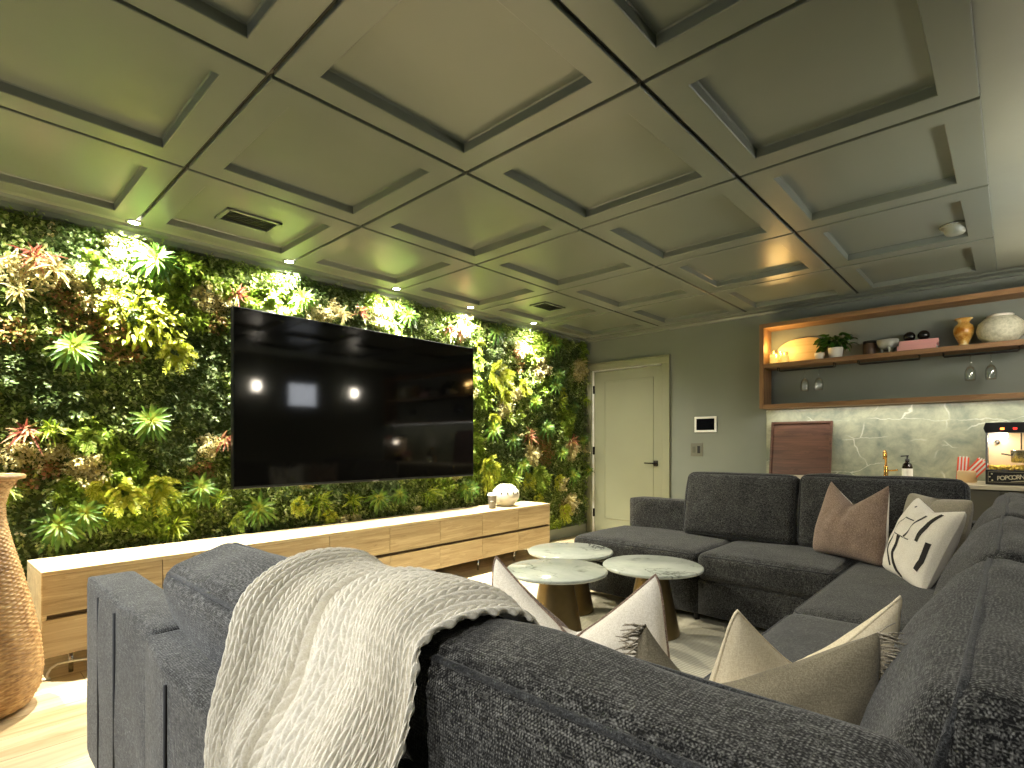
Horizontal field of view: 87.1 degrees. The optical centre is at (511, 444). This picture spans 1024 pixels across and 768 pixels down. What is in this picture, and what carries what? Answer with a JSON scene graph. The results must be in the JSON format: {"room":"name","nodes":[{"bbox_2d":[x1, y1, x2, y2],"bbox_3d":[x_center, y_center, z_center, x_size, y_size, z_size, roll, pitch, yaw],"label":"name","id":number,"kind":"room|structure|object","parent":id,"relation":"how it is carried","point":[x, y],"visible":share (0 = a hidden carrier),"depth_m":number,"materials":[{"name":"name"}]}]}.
{"room":"living room","nodes":[
{"label":"living room","id":0,"kind":"room"},
{"bbox_2d":[0,204,594,580],"bbox_3d":[-1.268,-0.143,4.436,0.346,2.373,6.763,0,0,43],"label":"wall","id":1,"kind":"structure","parent":0,"point":[115,352],"depth_m":3.47,"materials":[{"name":"green plant"}]},
{"bbox_2d":[231,306,472,488],"bbox_3d":[-1.179,-0.315,4.478,0.158,1.238,2.205,0,0,43],"label":"television","id":2,"kind":"object","parent":1,"relation":"attached to","point":[313,402],"visible":1,"depth_m":4.19,"materials":[{"name":"black"}]},
{"bbox_2d":[0,535,767,767],"bbox_3d":[-0.025,1.190,2.621,4.850,0.100,7.800,0,0,43],"label":"floor","id":3,"kind":"structure","parent":0,"point":[50,731],"depth_m":2.25,"materials":[{"name":"brown wood"}]},
{"bbox_2d":[0,473,44,718],"bbox_3d":[-2.271,0.634,2.268,0.458,1.011,0.458,0,0,-27],"label":"wicker vase","id":4,"kind":"object","parent":3,"relation":"on","point":[22,659],"visible":1,"depth_m":2.27,"materials":[{"name":"brown wicker"}]},
{"bbox_2d":[42,658,86,681],"bbox_3d":[-1.768,1.098,3.104,0.086,0.083,1.421,0,0,42],"label":"cable","id":5,"kind":"object","parent":3,"relation":"on","point":[46,678],"visible":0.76,"depth_m":2.62,"materials":[{"name":"white plastic"}]},
{"bbox_2d":[27,501,549,671],"bbox_3d":[-1.090,0.877,4.241,0.425,0.525,4.035,0,0,41],"label":"media console","id":6,"kind":"object","parent":3,"relation":"on","point":[432,540],"visible":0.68,"depth_m":3.80,"materials":[{"name":"brown wood"}]},
{"bbox_2d":[488,493,496,508],"bbox_3d":[-0.190,0.541,5.173,0.092,0.146,0.092,0,0,43],"label":"coffee cup","id":7,"kind":"object","parent":6,"relation":"on","point":[492,497],"visible":1,"depth_m":5.14,"materials":[{"name":"white plastic"}]},
{"bbox_2d":[492,484,519,505],"bbox_3d":[-0.063,0.506,5.389,0.280,0.215,0.286,0,0,43],"label":"patterned vase","id":8,"kind":"object","parent":6,"relation":"on","point":[507,494],"visible":0.95,"depth_m":5.29,"materials":[{"name":"white ceramic"}]},
{"bbox_2d":[87,472,1023,767],"bbox_3d":[0.757,0.663,2.378,2.764,0.950,3.898,0,0,43],"label":"sectional sofa","id":9,"kind":"object","parent":3,"relation":"on","point":[492,692],"visible":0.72,"depth_m":0.86,"materials":[{"name":"grey fabric"}]},
{"bbox_2d":[163,543,287,665],"bbox_3d":[-0.555,0.491,1.281,0.768,0.455,0.341,0,0,43],"label":"cushion","id":10,"kind":"object","parent":9,"relation":"on","point":[202,592],"depth_m":1.22,"materials":[{"name":"grey fabric"}]},
{"bbox_2d":[204,547,539,767],"bbox_3d":[-0.226,0.530,0.962,0.572,0.626,0.579,0,0,43],"label":"knit throw","id":11,"kind":"object","parent":9,"relation":"on","point":[320,667],"visible":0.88,"depth_m":0.80,"materials":[{"name":"beige fabric"}]},
{"bbox_2d":[492,556,669,657],"bbox_3d":[0.136,0.469,1.151,0.440,0.442,0.171,0,0,32],"label":"throw pillow","id":12,"kind":"object","parent":9,"relation":"on","point":[645,605],"visible":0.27,"depth_m":1.06,"materials":[{"name":"white fabric"}]},
{"bbox_2d":[574,525,730,562],"bbox_3d":[1.061,0.770,4.010,0.984,0.217,0.775,0,0,43],"label":"seat cushion","id":13,"kind":"object","parent":9,"relation":"on","point":[676,541],"depth_m":3.82,"materials":[{"name":"grey fabric"}]},
{"bbox_2d":[404,615,924,767],"bbox_3d":[0.116,0.487,0.690,0.702,0.433,0.266,0,0,43],"label":"cushion","id":14,"kind":"object","parent":9,"relation":"on","point":[492,692],"depth_m":0.62,"materials":[{"name":"grey fabric"}]},
{"bbox_2d":[683,472,799,544],"bbox_3d":[1.660,0.460,3.904,0.805,0.512,0.338,0,0,43],"label":"cushion","id":15,"kind":"object","parent":9,"relation":"on","point":[726,507],"depth_m":3.77,"materials":[{"name":"grey fabric"}]},
{"bbox_2d":[615,623,906,725],"bbox_3d":[0.409,0.500,0.948,0.524,0.421,0.182,0,0,5],"label":"throw pillow","id":16,"kind":"object","parent":9,"relation":"on","point":[839,682],"visible":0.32,"depth_m":0.86,"materials":[{"name":"beige fabric"}]},
{"bbox_2d":[698,541,858,597],"bbox_3d":[1.703,0.771,3.412,0.799,0.216,0.774,0,0,43],"label":"seat cushion","id":17,"kind":"object","parent":9,"relation":"on","point":[758,569],"depth_m":3.19,"materials":[{"name":"grey fabric"}]},
{"bbox_2d":[706,613,900,679],"bbox_3d":[1.132,0.771,1.607,0.854,0.216,0.964,0,0,43],"label":"seat cushion","id":18,"kind":"object","parent":9,"relation":"on","point":[796,636],"depth_m":1.91,"materials":[{"name":"grey fabric"}]},
{"bbox_2d":[709,595,901,683],"bbox_3d":[0.557,0.491,1.063,0.450,0.401,0.172,0,0,-17],"label":"throw pillow","id":19,"kind":"object","parent":9,"relation":"on","point":[744,652],"visible":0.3,"depth_m":0.96,"materials":[{"name":"beige fabric"}]},
{"bbox_2d":[813,481,888,564],"bbox_3d":[1.978,0.446,3.150,0.200,0.434,0.455,0,0,-16],"label":"throw pillow","id":20,"kind":"object","parent":9,"relation":"on","point":[859,531],"visible":0.99,"depth_m":3.06,"materials":[{"name":"brown fabric"}]},
{"bbox_2d":[793,561,939,631],"bbox_3d":[2.005,0.770,2.543,0.854,0.217,1.623,0,0,43],"label":"seat cushion","id":21,"kind":"object","parent":9,"relation":"on","point":[858,590],"depth_m":2.39,"materials":[{"name":"grey fabric"}]},
{"bbox_2d":[797,473,970,545],"bbox_3d":[2.267,0.449,3.345,0.888,0.522,0.315,0,0,43],"label":"cushion","id":22,"kind":"object","parent":9,"relation":"on","point":[811,488],"depth_m":3.31,"materials":[{"name":"grey fabric"}]},
{"bbox_2d":[883,498,965,588],"bbox_3d":[2.011,0.482,2.659,0.222,0.400,0.463,0,0,13],"label":"throw pillow","id":23,"kind":"object","parent":9,"relation":"on","point":[922,542],"visible":0.98,"depth_m":2.52,"materials":[{"name":"white fabric"}]},
{"bbox_2d":[903,493,973,557],"bbox_3d":[2.299,0.474,2.945,0.179,0.380,0.447,0,0,2],"label":"throw pillow","id":24,"kind":"object","parent":9,"relation":"on","point":[937,505],"visible":0.28,"depth_m":2.80,"materials":[{"name":"beige fabric"}]},
{"bbox_2d":[860,559,1023,767],"bbox_3d":[0.780,0.475,0.841,0.382,0.485,0.947,0,0,43],"label":"cushion","id":25,"kind":"object","parent":9,"relation":"on","point":[952,696],"depth_m":0.62,"materials":[{"name":"grey fabric"}]},
{"bbox_2d":[933,516,1023,596],"bbox_3d":[1.439,0.474,1.536,0.379,0.483,0.946,0,0,43],"label":"cushion","id":26,"kind":"object","parent":9,"relation":"on","point":[1002,537],"depth_m":1.44,"materials":[{"name":"grey fabric"}]},
{"bbox_2d":[967,496,1023,537],"bbox_3d":[2.085,0.472,2.211,0.382,0.481,0.946,0,0,43],"label":"cushion","id":27,"kind":"object","parent":9,"relation":"on","point":[1013,506],"depth_m":2.11,"materials":[{"name":"grey fabric"}]},
{"bbox_2d":[993,492,1023,503],"bbox_3d":[2.604,0.480,2.771,0.306,0.456,0.488,0,0,43],"label":"cushion","id":28,"kind":"object","parent":9,"relation":"on","point":[1010,494],"depth_m":2.82,"materials":[{"name":"grey fabric"}]},
{"bbox_2d":[528,587,764,677],"bbox_3d":[0.329,1.133,2.920,2.000,0.013,2.120,0,0,43],"label":"rug","id":29,"kind":"object","parent":3,"relation":"on","point":[695,652],"visible":0.02,"depth_m":3.16,"materials":[{"name":"beige carpet"}]},
{"bbox_2d":[507,558,607,631],"bbox_3d":[0.243,0.903,2.945,0.556,0.446,0.556,0,0,20],"label":"side table","id":30,"kind":"object","parent":29,"relation":"on","point":[556,578],"visible":0.61,"depth_m":2.86,"materials":[{"name":"white stone"}]},
{"bbox_2d":[528,542,612,615],"bbox_3d":[0.398,0.923,3.676,0.580,0.406,0.580,0,0,-6],"label":"side table","id":31,"kind":"object","parent":29,"relation":"on","point":[564,550],"visible":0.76,"depth_m":3.59,"materials":[{"name":"white stone"}]},
{"bbox_2d":[603,555,703,640],"bbox_3d":[0.841,0.923,3.228,0.588,0.406,0.588,0,0,7],"label":"side table","id":32,"kind":"object","parent":29,"relation":"on","point":[641,567],"visible":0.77,"depth_m":3.14,"materials":[{"name":"white stone"}]},
{"bbox_2d":[768,473,1023,520],"bbox_3d":[3.189,0.715,4.372,2.325,0.850,0.645,0,0,43],"label":"cabinet","id":33,"kind":"object","parent":3,"relation":"on","point":[983,496],"depth_m":3.80,"materials":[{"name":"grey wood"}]},
{"bbox_2d":[769,420,832,474],"bbox_3d":[2.737,0.034,5.116,0.530,0.508,0.111,0,0,43],"label":"serving board","id":34,"kind":"object","parent":33,"relation":"on","point":[796,447],"visible":0.89,"depth_m":5.11,"materials":[{"name":"brown wood"}]},
{"bbox_2d":[883,450,897,475],"bbox_3d":[3.191,0.168,4.584,0.135,0.244,0.099,0,0,-4],"label":"tap","id":35,"kind":"object","parent":33,"relation":"on","point":[885,472],"visible":0.75,"depth_m":4.59,"materials":[{"name":"gold metal"}]},
{"bbox_2d":[883,466,887,475],"bbox_3d":[3.198,0.237,4.606,0.056,0.106,0.056,0,0,43],"label":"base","id":36,"kind":"object","parent":35,"relation":"on","point":[885,473],"depth_m":4.59,"materials":[{"name":"gold metal"}]},
{"bbox_2d":[768,473,1023,490],"bbox_3d":[3.189,0.305,4.372,2.325,0.030,0.645,0,0,43],"label":"countertop","id":37,"kind":"structure","parent":33,"relation":"on","point":[980,485],"depth_m":3.80,"materials":[{"name":"beige stone"}]},
{"bbox_2d":[901,455,912,475],"bbox_3d":[3.301,0.190,4.496,0.075,0.199,0.075,0,0,-2],"label":"soap bottle","id":38,"kind":"object","parent":33,"relation":"on","point":[907,468],"visible":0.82,"depth_m":4.47,"materials":[{"name":"brown glass"}]},
{"bbox_2d":[956,456,988,482],"bbox_3d":[3.514,0.190,4.106,0.197,0.199,0.120,0,0,43],"label":"boxes","id":39,"kind":"object","parent":33,"relation":"on","point":[965,473],"visible":0.9,"depth_m":4.08,"materials":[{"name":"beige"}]},
{"bbox_2d":[957,470,976,482],"bbox_3d":[3.490,0.244,4.129,0.120,0.090,0.120,0,0,43],"label":"bowl","id":40,"kind":"object","parent":39,"relation":"on","point":[970,476],"depth_m":4.08,"materials":[{"name":"brown wood"}]},
{"bbox_2d":[983,422,1023,485],"bbox_3d":[3.617,0.066,3.904,0.294,0.446,0.276,0,0,43],"label":"machine","id":41,"kind":"object","parent":33,"relation":"on","point":[1004,440],"visible":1,"depth_m":3.89,"materials":[{"name":"black plastic"}]},
{"bbox_2d":[983,422,1023,432],"bbox_3d":[3.619,-0.120,3.905,0.294,0.074,0.272,0,0,43],"label":"hood","id":42,"kind":"object","parent":41,"relation":"attached to","point":[996,427],"depth_m":3.83,"materials":[{"name":"black plastic"}]},
{"bbox_2d":[1010,450,1023,462],"bbox_3d":[3.663,0.087,3.872,0.120,0.089,0.120,0,0,43],"label":"kettle","id":43,"kind":"object","parent":41,"relation":"on","point":[1017,456],"depth_m":3.85,"materials":[{"name":"metal"}]},
{"bbox_2d":[0,0,1023,337],"bbox_3d":[-0.025,-1.435,2.621,4.850,0.200,7.800,0,0,43],"label":"ceiling","id":44,"kind":"structure","parent":0,"point":[620,165],"depth_m":2.40,"materials":[{"name":"paint"}]},
{"bbox_2d":[125,219,142,225],"bbox_3d":[-2.271,-1.334,3.237,0.090,0.010,0.090,0,0,43],"label":"recessed light","id":45,"kind":"object","parent":44,"relation":"in","point":[129,221],"visible":1,"depth_m":3.23,"materials":[{"name":"metal"}]},
{"bbox_2d":[215,207,281,233],"bbox_3d":[-1.617,-1.373,3.311,0.210,0.012,0.320,0,0,43],"label":"ceiling vent","id":46,"kind":"object","parent":44,"relation":"in","point":[230,215],"visible":1,"depth_m":3.30,"materials":[{"name":"metal"}]},
{"bbox_2d":[282,259,295,263],"bbox_3d":[-1.627,-1.334,3.928,0.090,0.010,0.090,0,0,43],"label":"recessed light","id":47,"kind":"object","parent":44,"relation":"in","point":[287,261],"visible":1,"depth_m":3.92,"materials":[{"name":"metal"}]},
{"bbox_2d":[391,287,401,290],"bbox_3d":[-0.989,-1.334,4.612,0.090,0.010,0.090,0,0,43],"label":"recessed light","id":48,"kind":"object","parent":44,"relation":"in","point":[392,288],"visible":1,"depth_m":4.60,"materials":[{"name":"metal"}]},
{"bbox_2d":[530,301,564,311],"bbox_3d":[0.355,-1.373,5.369,0.200,0.012,0.320,0,0,43],"label":"ceiling vent","id":49,"kind":"object","parent":44,"relation":"in","point":[546,306],"visible":1,"depth_m":5.37,"materials":[{"name":"metal"}]},
{"bbox_2d":[938,220,965,236],"bbox_3d":[2.782,-1.349,3.381,0.164,0.060,0.164,0,0,43],"label":"smoke detector","id":50,"kind":"object","parent":44,"relation":"attached to","point":[955,228],"visible":0.87,"depth_m":3.35,"materials":[{"name":"plastic"}]},
{"bbox_2d":[581,275,1023,522],"bbox_3d":[2.636,-0.160,5.403,4.750,2.600,0.100,0,0,43],"label":"wall","id":51,"kind":"structure","parent":0,"point":[715,366],"depth_m":5.31,"materials":[{"name":"paint"}]},
{"bbox_2d":[587,354,670,532],"bbox_3d":[1.397,0.059,6.516,1.140,2.162,0.150,0,0,43],"label":"door","id":52,"kind":"structure","parent":51,"relation":"in","point":[629,418],"depth_m":6.53,"materials":[{"name":"paint"}]},
{"bbox_2d":[691,443,702,455],"bbox_3d":[2.024,0.057,5.897,0.136,0.144,0.011,0,0,43],"label":"switch plate","id":53,"kind":"object","parent":51,"relation":"attached to","point":[696,448],"visible":1,"depth_m":5.89,"materials":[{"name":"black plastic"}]},
{"bbox_2d":[694,416,716,431],"bbox_3d":[2.095,-0.217,5.828,0.244,0.170,0.016,0,0,43],"label":"tablet","id":54,"kind":"object","parent":51,"relation":"attached to","point":[707,423],"visible":1,"depth_m":5.82,"materials":[{"name":"white plastic"}]},
{"bbox_2d":[586,266,1023,342],"bbox_3d":[2.525,-1.320,5.357,4.650,0.038,0.120,0,0,43],"label":"trim","id":55,"kind":"structure","parent":51,"relation":"attached to","point":[1017,271],"depth_m":4.95,"materials":[{"name":"paint"}]},
{"bbox_2d":[759,286,1023,409],"bbox_3d":[3.332,-0.754,4.529,2.320,0.819,0.229,0,0,43],"label":"wall shelf","id":56,"kind":"object","parent":51,"relation":"attached to","point":[765,367],"visible":1,"depth_m":4.59,"materials":[{"name":"brown wood"}]},
{"bbox_2d":[770,352,777,362],"bbox_3d":[2.537,-0.843,5.216,0.080,0.129,0.080,0,0,43],"label":"candle","id":57,"kind":"object","parent":56,"relation":"on","point":[773,357],"visible":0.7,"depth_m":5.19,"materials":[{"name":"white wax"}]},
{"bbox_2d":[780,352,788,361],"bbox_3d":[2.599,-0.833,5.144,0.084,0.109,0.084,0,0,43],"label":"candle","id":58,"kind":"object","parent":56,"relation":"on","point":[783,358],"visible":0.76,"depth_m":5.11,"materials":[{"name":"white wax"}]},
{"bbox_2d":[776,337,821,362],"bbox_3d":[2.749,-0.900,5.187,0.420,0.241,0.043,0,0,43],"label":"round board","id":59,"kind":"object","parent":56,"relation":"on","point":[803,348],"visible":0.66,"depth_m":5.16,"materials":[{"name":"brown wood"}]},
{"bbox_2d":[777,362,835,371],"bbox_3d":[2.743,-0.719,5.030,0.487,0.036,0.075,0,0,43],"label":"stemware rack","id":60,"kind":"object","parent":56,"relation":"attached to","point":[833,362],"visible":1,"depth_m":5.01,"materials":[{"name":"black metal"}]},
{"bbox_2d":[814,352,824,358],"bbox_3d":[2.825,-0.810,4.946,0.084,0.064,0.084,0,0,43],"label":"bowl","id":61,"kind":"object","parent":56,"relation":"on","point":[820,355],"visible":0.9,"depth_m":4.92,"materials":[{"name":"white ceramic"}]},
{"bbox_2d":[813,332,858,357],"bbox_3d":[2.926,-0.892,4.860,0.369,0.228,0.269,0,0,43],"label":"potted plant","id":62,"kind":"object","parent":56,"relation":"on","point":[835,349],"visible":0.94,"depth_m":4.84,"materials":[{"name":"green plant"}]},
{"bbox_2d":[863,340,876,353],"bbox_3d":[3.141,-0.842,4.728,0.104,0.127,0.104,0,0,43],"label":"jar","id":63,"kind":"object","parent":56,"relation":"on","point":[869,347],"visible":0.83,"depth_m":4.69,"materials":[{"name":"brown wood"}]},
{"bbox_2d":[876,338,898,352],"bbox_3d":[3.219,-0.836,4.614,0.160,0.115,0.160,0,0,43],"label":"footed bowl","id":64,"kind":"object","parent":56,"relation":"on","point":[884,344],"visible":0.93,"depth_m":4.57,"materials":[{"name":"grey ceramic"}]},
{"bbox_2d":[857,355,920,364],"bbox_3d":[3.209,-0.719,4.596,0.442,0.036,0.075,0,0,43],"label":"stemware rack","id":65,"kind":"object","parent":56,"relation":"attached to","point":[918,355],"visible":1,"depth_m":4.59,"materials":[{"name":"black metal"}]},
{"bbox_2d":[897,343,937,350],"bbox_3d":[3.373,-0.798,4.477,0.260,0.040,0.170,0,0,43],"label":"book","id":66,"kind":"object","parent":56,"relation":"on","point":[929,345],"visible":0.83,"depth_m":4.41,"materials":[{"name":"pink paper"}]},
{"bbox_2d":[899,338,938,345],"bbox_3d":[3.385,-0.839,4.478,0.260,0.040,0.170,0,0,40],"label":"book","id":67,"kind":"object","parent":66,"relation":"on","point":[931,340],"visible":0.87,"depth_m":4.41,"materials":[{"name":"pink paper"}]},
{"bbox_2d":[903,332,915,340],"bbox_3d":[3.336,-0.902,4.519,0.084,0.084,0.084,0,0,43],"label":"ball","id":68,"kind":"object","parent":67,"relation":"on","point":[908,336],"visible":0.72,"depth_m":4.49,"materials":[{"name":"ceramic"}]},
{"bbox_2d":[917,330,929,339],"bbox_3d":[3.405,-0.902,4.454,0.084,0.084,0.084,0,0,43],"label":"ball","id":69,"kind":"object","parent":67,"relation":"on","point":[924,334],"visible":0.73,"depth_m":4.43,"materials":[{"name":"ceramic"}]},
{"bbox_2d":[953,317,974,344],"bbox_3d":[3.578,-0.887,4.265,0.132,0.219,0.132,0,0,43],"label":"vase","id":70,"kind":"object","parent":56,"relation":"on","point":[963,331],"visible":0.84,"depth_m":4.23,"materials":[{"name":"ceramic"}]},
{"bbox_2d":[942,346,1019,357],"bbox_3d":[3.643,-0.719,4.192,0.457,0.036,0.075,0,0,43],"label":"stemware rack","id":71,"kind":"object","parent":56,"relation":"attached to","point":[943,353],"visible":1,"depth_m":4.18,"materials":[{"name":"black metal"}]},
{"bbox_2d":[976,312,1023,342],"bbox_3d":[3.729,-0.884,4.112,0.284,0.212,0.284,0,0,43],"label":"round vase","id":72,"kind":"object","parent":56,"relation":"on","point":[1006,326],"visible":0.97,"depth_m":4.03,"materials":[{"name":"ceramic"}]},
{"bbox_2d":[766,400,1023,480],"bbox_3d":[3.404,-0.026,4.604,2.327,0.631,0.019,0,0,43],"label":"backsplash","id":73,"kind":"structure","parent":51,"relation":"attached to","point":[933,436],"depth_m":4.61,"materials":[{"name":"grey stone"}]},
{"bbox_3d":[-1.763,-0.160,4.240,0.100,2.600,7.800,0,0,43],"label":"wall","id":74,"kind":"structure","parent":0,"visible":0},
{"bbox_2d":[0,192,587,343],"bbox_3d":[-1.653,-1.312,4.137,0.200,0.054,7.600,0,0,43],"label":"trim","id":75,"kind":"structure","parent":74,"relation":"attached to","point":[18,203],"depth_m":3.72,"materials":[{"name":"paint"}]},
{"bbox_2d":[550,523,586,540],"bbox_3d":[-1.679,1.075,4.161,0.130,0.130,7.600,0,0,43],"label":"baseboard","id":76,"kind":"structure","parent":74,"relation":"attached to","point":[566,531],"depth_m":6.61,"materials":[{"name":"paint"}]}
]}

